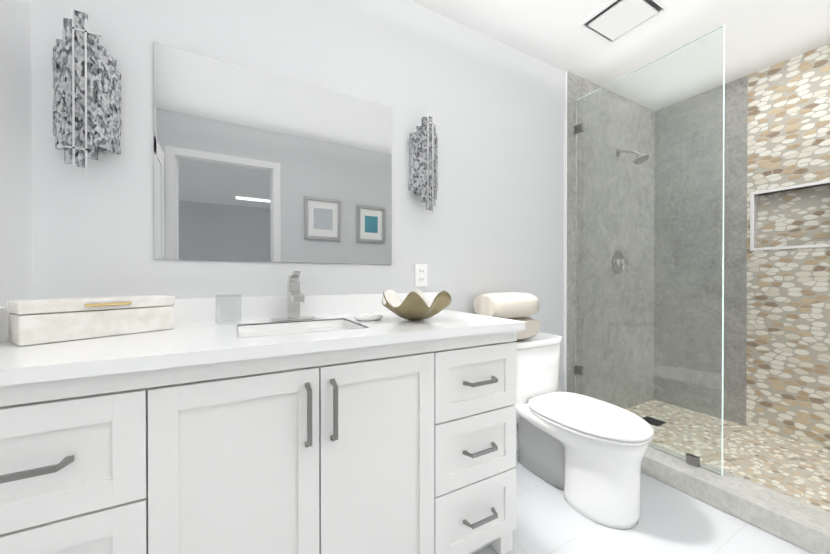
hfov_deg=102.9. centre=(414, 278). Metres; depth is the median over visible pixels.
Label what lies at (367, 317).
soap dish
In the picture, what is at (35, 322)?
jewelry box
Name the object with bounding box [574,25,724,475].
glass
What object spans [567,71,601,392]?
wall tile
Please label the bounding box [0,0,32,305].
wall
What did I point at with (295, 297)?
faucet
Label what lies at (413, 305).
decorative bowl
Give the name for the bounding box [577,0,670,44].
fan
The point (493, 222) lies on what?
wall
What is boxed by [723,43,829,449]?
tiled wall
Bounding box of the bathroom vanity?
[0,324,524,553]
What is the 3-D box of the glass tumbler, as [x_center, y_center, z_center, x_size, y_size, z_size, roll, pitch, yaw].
[-0.672,0.107,1.193,0.084,0.105,0.084,0,0,-29]
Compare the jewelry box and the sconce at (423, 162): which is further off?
the sconce at (423, 162)
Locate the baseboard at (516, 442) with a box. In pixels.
[516,434,517,450]
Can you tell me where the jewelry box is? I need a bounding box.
[7,295,174,345]
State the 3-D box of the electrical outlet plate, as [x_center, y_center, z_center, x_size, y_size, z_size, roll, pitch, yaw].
[0.033,-0.018,1.686,0.070,0.114,0.008,0,0,-29]
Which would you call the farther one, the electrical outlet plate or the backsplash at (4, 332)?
the electrical outlet plate
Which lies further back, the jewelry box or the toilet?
the toilet
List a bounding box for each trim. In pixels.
[564,71,566,391]
[750,180,829,250]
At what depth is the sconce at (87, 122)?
1.01 m
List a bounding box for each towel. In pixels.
[474,292,539,317]
[504,317,539,338]
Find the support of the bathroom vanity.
on the floor at (551, 520)
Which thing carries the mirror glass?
attached to the wall at (493, 222)
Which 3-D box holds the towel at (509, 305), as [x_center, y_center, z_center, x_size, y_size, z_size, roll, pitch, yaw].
[0.502,0.143,1.813,0.315,0.135,0.222,0,0,-27]
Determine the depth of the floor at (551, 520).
1.39 m
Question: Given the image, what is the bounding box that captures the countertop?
[0,309,524,375]
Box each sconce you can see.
[52,7,121,174]
[408,109,438,212]
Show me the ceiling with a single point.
(761, 34)
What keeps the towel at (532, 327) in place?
on the toilet
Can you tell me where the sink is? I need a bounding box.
[240,320,351,335]
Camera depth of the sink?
1.23 m
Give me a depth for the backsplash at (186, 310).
1.33 m
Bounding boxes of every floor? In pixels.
[473,451,812,553]
[723,419,829,511]
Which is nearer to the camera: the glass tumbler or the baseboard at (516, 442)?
the glass tumbler
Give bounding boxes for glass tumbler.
[215,293,241,324]
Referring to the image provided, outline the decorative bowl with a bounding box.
[382,289,450,319]
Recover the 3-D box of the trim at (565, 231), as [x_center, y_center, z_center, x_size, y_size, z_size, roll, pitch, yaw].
[1.011,-0.174,2.224,0.012,2.440,0.014,0,0,-29]
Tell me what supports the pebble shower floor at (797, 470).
on the floor at (551, 520)
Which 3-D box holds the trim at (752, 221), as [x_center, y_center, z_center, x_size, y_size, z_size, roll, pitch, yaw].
[2.400,-0.388,2.102,0.066,0.396,0.376,0,0,-29]
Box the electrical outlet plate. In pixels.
[415,264,426,286]
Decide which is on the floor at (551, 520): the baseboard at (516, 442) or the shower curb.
the shower curb
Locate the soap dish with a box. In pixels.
[353,315,382,320]
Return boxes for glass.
[154,42,391,263]
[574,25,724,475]
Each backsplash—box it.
[0,306,10,339]
[170,292,439,323]
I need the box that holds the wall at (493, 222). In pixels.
[31,0,563,433]
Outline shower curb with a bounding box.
[641,446,829,553]
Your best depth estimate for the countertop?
0.87 m
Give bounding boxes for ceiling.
[410,0,829,86]
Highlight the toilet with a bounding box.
[513,333,653,528]
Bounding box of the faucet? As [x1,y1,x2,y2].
[271,271,314,320]

